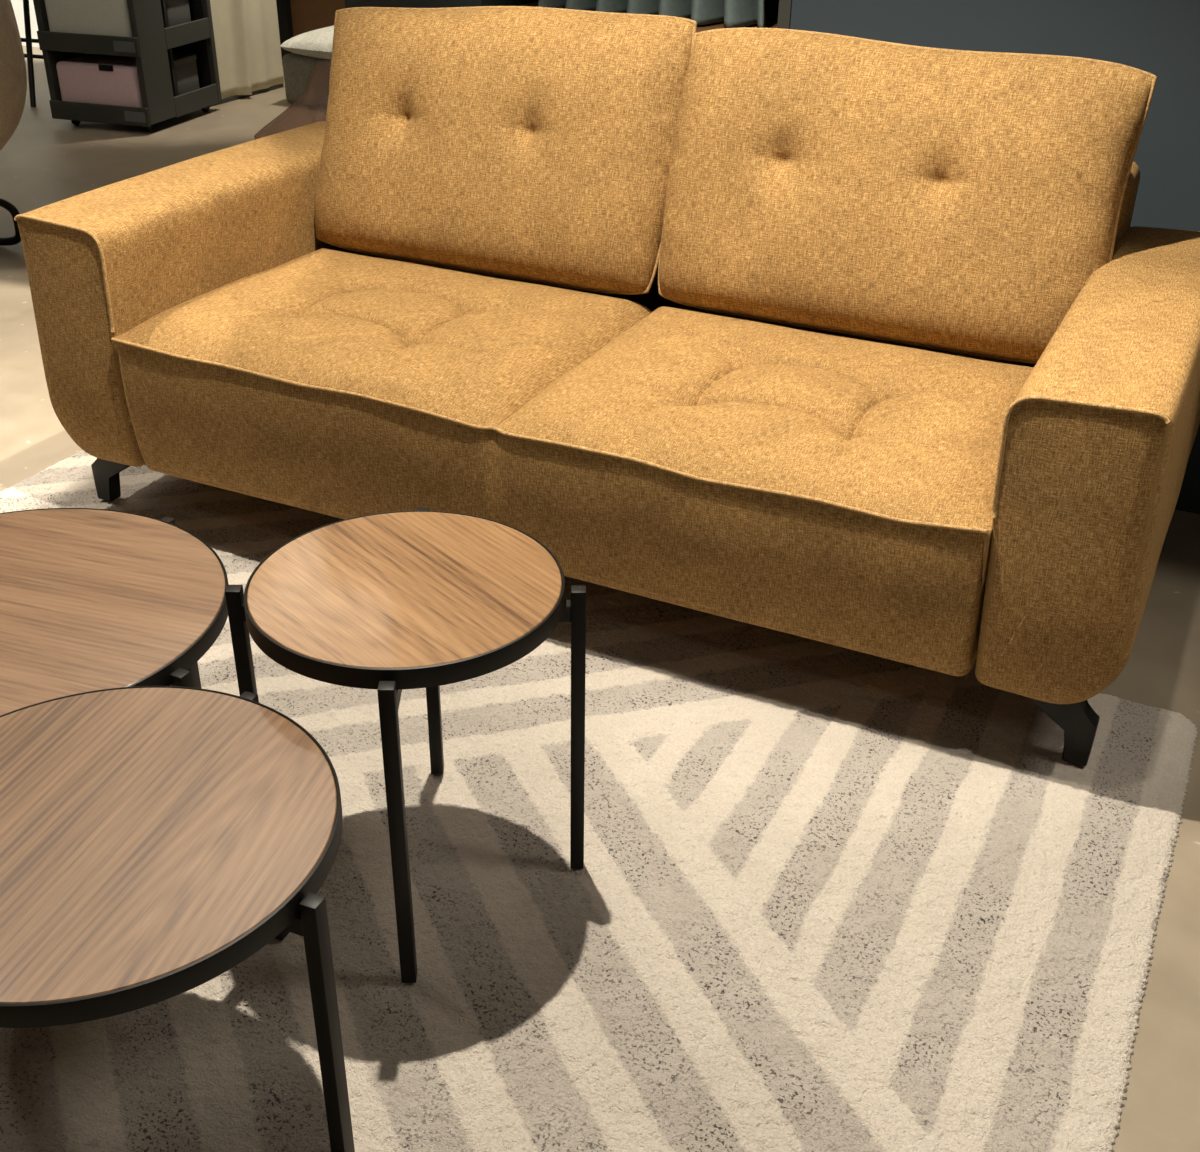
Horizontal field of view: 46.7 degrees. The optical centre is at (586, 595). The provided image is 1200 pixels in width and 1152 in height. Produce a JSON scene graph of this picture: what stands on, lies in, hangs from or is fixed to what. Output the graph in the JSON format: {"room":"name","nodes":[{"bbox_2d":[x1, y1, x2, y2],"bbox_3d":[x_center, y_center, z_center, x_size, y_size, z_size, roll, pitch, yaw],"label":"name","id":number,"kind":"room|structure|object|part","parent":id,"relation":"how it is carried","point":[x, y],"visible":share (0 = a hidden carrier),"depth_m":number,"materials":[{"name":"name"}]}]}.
{"room":"store","nodes":[
{"label":"store","id":0,"kind":"room"},
{"bbox_2d":[11,0,38,46],"bbox_3d":[-3.471,-5.067,7.089,3.200,4.200,0.100,15,33,23],"label":"wall","id":1,"kind":"structure","parent":0,"point":[17,5],"depth_m":7.91,"materials":[{"name":"white paint"}]},
{"bbox_2d":[290,0,344,36],"bbox_3d":[-0.532,-4.457,6.096,2.300,4.200,0.150,15,33,23],"label":"wall","id":2,"kind":"structure","parent":0,"point":[307,15],"depth_m":7.34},
{"bbox_2d":[276,0,292,64],"bbox_3d":[-1.585,-4.723,6.532,0.120,4.200,0.220,15,33,23],"label":"trim","id":3,"kind":"structure","parent":2,"relation":"attached to","point":[283,6],"depth_m":7.39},
{"bbox_2d":[0,46,1199,1151],"bbox_3d":[-0.608,-1.140,4.674,15.000,0.080,14.000,15,33,23],"label":"floor","id":4,"kind":"structure","parent":0,"point":[47,160],"depth_m":3.10,"materials":[{"name":"concrete"}]},
{"bbox_2d":[0,0,26,245],"bbox_3d":[-2.165,-1.566,4.357,0.759,0.949,0.759,15,33,23],"label":"armchair","id":5,"kind":"object","parent":4,"relation":"on","point":[13,75],"visible":0.98,"depth_m":4.33,"materials":[{"name":"beige fabric"}]},
{"bbox_2d":[21,0,42,106],"bbox_3d":[-2.522,-2.628,6.476,0.482,0.635,0.306,10,32,16],"label":"frame","id":6,"kind":"object","parent":4,"relation":"on","point":[28,39],"visible":0.13,"depth_m":6.45,"materials":[{"name":"black metal"}]},
{"bbox_3d":[-2.579,-2.589,6.419,0.026,0.625,0.138,10,32,16],"label":"leg","id":7,"kind":"part","parent":6,"relation":"part of","materials":[{"name":"black metal"}]},
{"bbox_2d":[33,0,221,130],"bbox_3d":[-2.030,-2.821,5.963,0.500,1.490,0.596,10,32,16],"label":"shelving unit","id":8,"kind":"object","parent":4,"relation":"on","point":[152,43],"visible":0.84,"depth_m":6.04,"materials":[{"name":"grey laminate"}]},
{"bbox_2d":[45,0,131,36],"bbox_3d":[-2.089,-2.502,5.988,0.407,0.209,0.246,10,32,16],"label":"storage box","id":9,"kind":"object","parent":8,"relation":"on","point":[95,17],"visible":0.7,"depth_m":5.88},
{"bbox_2d":[56,54,142,107],"bbox_3d":[-2.091,-2.255,6.133,0.407,0.209,0.246,10,32,16],"label":"storage box","id":10,"kind":"object","parent":8,"relation":"on","point":[88,78],"visible":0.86,"depth_m":6.03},
{"bbox_3d":[-2.039,-2.343,6.230,0.436,0.265,0.020,10,32,16],"label":"divider panel","id":11,"kind":"part","parent":8,"relation":"part of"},
{"bbox_3d":[-2.036,-2.588,6.086,0.436,0.265,0.020,10,32,16],"label":"divider panel","id":12,"kind":"part","parent":8,"relation":"part of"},
{"bbox_2d":[165,0,190,26],"bbox_3d":[-1.910,-2.604,6.186,0.224,0.190,0.184,10,32,16],"label":"storage box","id":13,"kind":"object","parent":8,"relation":"on","point":[178,11],"visible":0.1,"depth_m":6.15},
{"bbox_2d":[172,52,199,94],"bbox_3d":[-1.912,-2.358,6.330,0.224,0.190,0.184,10,32,16],"label":"storage box","id":14,"kind":"object","parent":8,"relation":"on","point":[185,65],"visible":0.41,"depth_m":6.29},
{"bbox_3d":[-1.911,-2.429,6.289,0.224,0.025,0.184,10,32,16],"label":"lid","id":15,"kind":"part","parent":14,"relation":"part of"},
{"bbox_3d":[-1.773,-2.494,6.166,0.012,0.085,0.350,10,32,16],"label":"rail","id":16,"kind":"part","parent":8,"relation":"part of","materials":[{"name":"grey laminate"}]},
{"bbox_3d":[-1.942,-2.974,6.176,0.440,1.440,0.016,10,32,16],"label":"panel","id":17,"kind":"part","parent":8,"relation":"part of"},
{"bbox_3d":[-1.775,-2.248,6.311,0.012,0.085,0.350,10,32,16],"label":"rail","id":18,"kind":"part","parent":8,"relation":"part of","materials":[{"name":"grey laminate"}]},
{"bbox_2d":[210,0,283,106],"bbox_3d":[-1.637,-3.506,6.119,0.083,2.520,0.600,15,33,23],"label":"curtain","id":19,"kind":"object","parent":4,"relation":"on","point":[246,32],"depth_m":6.67,"materials":[{"name":"beige fabric"}]},
{"bbox_3d":[-1.672,-2.434,6.763,0.025,0.018,0.600,15,33,23],"label":"rail","id":20,"kind":"part","parent":19,"relation":"part of","materials":[{"name":"fabric"}]},
{"bbox_2d":[280,26,333,107],"bbox_3d":[-0.919,-2.541,6.646,0.860,0.332,0.720,15,33,23],"label":"ottoman","id":21,"kind":"object","parent":4,"relation":"on","point":[306,70],"visible":0.16,"depth_m":6.49,"materials":[{"name":"grey fabric"}]},
{"bbox_2d":[0,450,1197,1151],"bbox_3d":[-0.463,0.328,2.087,2.434,0.012,1.815,15,33,23],"label":"area rug","id":22,"kind":"object","parent":4,"relation":"on","point":[825,897],"visible":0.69,"depth_m":1.90,"materials":[{"name":"beige carpet"}]},
{"bbox_2d":[0,508,228,714],"bbox_3d":[-0.813,0.160,2.021,0.608,0.339,0.608,-11,32,-18],"label":"coffee table","id":23,"kind":"object","parent":22,"relation":"on","point":[91,599],"visible":0.72,"depth_m":1.95,"materials":[{"name":"brown wood"}]},
{"bbox_3d":[-0.662,0.023,2.267,0.019,0.329,0.019,15,33,23],"label":"leg","id":24,"kind":"part","parent":23,"relation":"part of","materials":[{"name":"black metal"}]},
{"bbox_3d":[-0.531,0.242,1.895,0.019,0.329,0.019,15,33,23],"label":"leg","id":25,"kind":"part","parent":23,"relation":"part of","materials":[{"name":"black metal"}]},
{"bbox_2d":[0,686,354,1151],"bbox_3d":[-0.515,0.406,1.551,0.507,0.396,0.507,-11,32,-18],"label":"coffee table","id":26,"kind":"object","parent":22,"relation":"on","point":[154,840],"visible":1,"depth_m":1.43,"materials":[{"name":"brown wood"}]},
{"bbox_3d":[-0.409,0.287,1.764,0.019,0.387,0.019,13,33,20],"label":"leg","id":27,"kind":"part","parent":26,"relation":"part of","materials":[{"name":"black metal"}]},
{"bbox_3d":[-0.271,0.466,1.462,0.019,0.387,0.019,13,33,20],"label":"leg","id":28,"kind":"part","parent":26,"relation":"part of","materials":[{"name":"black metal"}]},
{"bbox_2d":[225,508,585,982],"bbox_3d":[-0.230,0.183,1.866,0.411,0.465,0.411,15,33,23],"label":"side table","id":29,"kind":"object","parent":22,"relation":"on","point":[389,603],"visible":0.99,"depth_m":1.73,"materials":[{"name":"brown wood"}]},
{"bbox_3d":[-0.447,0.187,1.866,0.019,0.456,0.019,0,30,-1],"label":"leg","id":30,"kind":"part","parent":29,"relation":"part of","materials":[{"name":"black metal"}]},
{"bbox_3d":[-0.228,0.297,1.681,0.019,0.456,0.019,0,30,-1],"label":"leg","id":31,"kind":"part","parent":29,"relation":"part of","materials":[{"name":"black metal"}]},
{"bbox_3d":[-0.232,0.077,2.056,0.019,0.456,0.019,0,30,-1],"label":"leg","id":32,"kind":"part","parent":29,"relation":"part of","materials":[{"name":"black metal"}]},
{"bbox_3d":[-0.012,0.188,1.871,0.019,0.456,0.019,0,30,-1],"label":"leg","id":33,"kind":"part","parent":29,"relation":"part of","materials":[{"name":"black metal"}]},
{"bbox_2d":[14,6,1199,765],"bbox_3d":[0.068,-0.566,2.683,2.103,0.956,1.025,15,33,23],"label":"sofa","id":34,"kind":"object","parent":4,"relation":"on","point":[868,346],"visible":1,"depth_m":2.48,"materials":[{"name":"fabric"}]},
{"bbox_3d":[-0.979,-0.258,2.927,0.141,0.137,0.032,15,33,23],"label":"leg","id":35,"kind":"part","parent":34,"relation":"part of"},
{"bbox_3d":[-0.773,-0.703,3.082,0.230,0.507,1.001,15,33,23],"label":"arm","id":36,"kind":"part","parent":34,"relation":"part of"},
{"bbox_2d":[112,248,651,426],"bbox_3d":[-0.383,-0.505,2.751,0.830,0.161,0.660,15,33,23],"label":"seat cushion","id":37,"kind":"object","parent":34,"relation":"on","point":[257,337],"depth_m":2.61,"materials":[{"name":"yellow fabric"}]},
{"bbox_2d":[315,8,692,291],"bbox_3d":[-0.200,-0.937,2.874,0.839,0.506,0.251,15,33,23],"label":"cushion","id":38,"kind":"object","parent":34,"relation":"on","point":[538,145],"depth_m":2.79,"materials":[{"name":"yellow fabric"}]},
{"bbox_3d":[-0.080,-0.249,2.531,1.656,0.286,0.369,15,33,23],"label":"panel","id":39,"kind":"part","parent":34,"relation":"part of","materials":[{"name":"yellow fabric"}]},
{"bbox_3d":[0.256,-0.791,2.984,1.690,0.445,0.190,15,33,23],"label":"frame","id":40,"kind":"part","parent":34,"relation":"part of","materials":[{"name":"fabric"}]},
{"bbox_2d":[496,306,1033,586],"bbox_3d":[0.359,-0.310,2.434,0.830,0.157,0.660,15,33,23],"label":"seat cushion","id":41,"kind":"object","parent":34,"relation":"on","point":[871,461],"depth_m":2.26,"materials":[{"name":"yellow fabric"}]},
{"bbox_2d":[659,30,1151,361],"bbox_3d":[0.539,-0.741,2.559,0.852,0.501,0.247,15,33,23],"label":"cushion","id":42,"kind":"object","parent":34,"relation":"on","point":[957,201],"depth_m":2.49,"materials":[{"name":"fabric"}]},
{"bbox_3d":[0.733,0.189,2.194,0.141,0.137,0.032,15,33,23],"label":"leg","id":43,"kind":"part","parent":34,"relation":"part of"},
{"bbox_3d":[0.901,-0.266,2.365,0.230,0.507,1.001,15,33,23],"label":"arm","id":44,"kind":"part","parent":34,"relation":"part of"},
{"bbox_2d":[345,0,1199,513],"bbox_3d":[2.662,-1.808,1.637,6.940,4.200,0.600,15,33,23],"label":"wall","id":45,"kind":"structure","parent":0,"point":[1160,38],"depth_m":2.71,"materials":[{"name":"grey paint"}]},
{"bbox_2d":[519,1,778,32],"bbox_3d":[0.182,-1.354,3.252,0.710,0.018,0.455,15,33,23],"label":"wooden shelf","id":46,"kind":"object","parent":45,"relation":"attached to","point":[771,13],"visible":0.02,"depth_m":3.13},
{"bbox_2d":[538,0,764,27],"bbox_3d":[0.173,-1.536,3.042,0.550,0.500,0.176,15,33,23],"label":"drape","id":47,"kind":"object","parent":46,"relation":"on","point":[734,13],"visible":0.8,"depth_m":3.08,"materials":[{"name":"fabric"}]},
{"bbox_2d":[777,0,791,28],"bbox_3d":[0.420,-1.605,2.676,0.026,1.038,0.026,15,33,23],"label":"trim","id":48,"kind":"structure","parent":45,"relation":"attached to","point":[784,12],"depth_m":2.89,"materials":[{"name":"grey laminate"}]}
]}

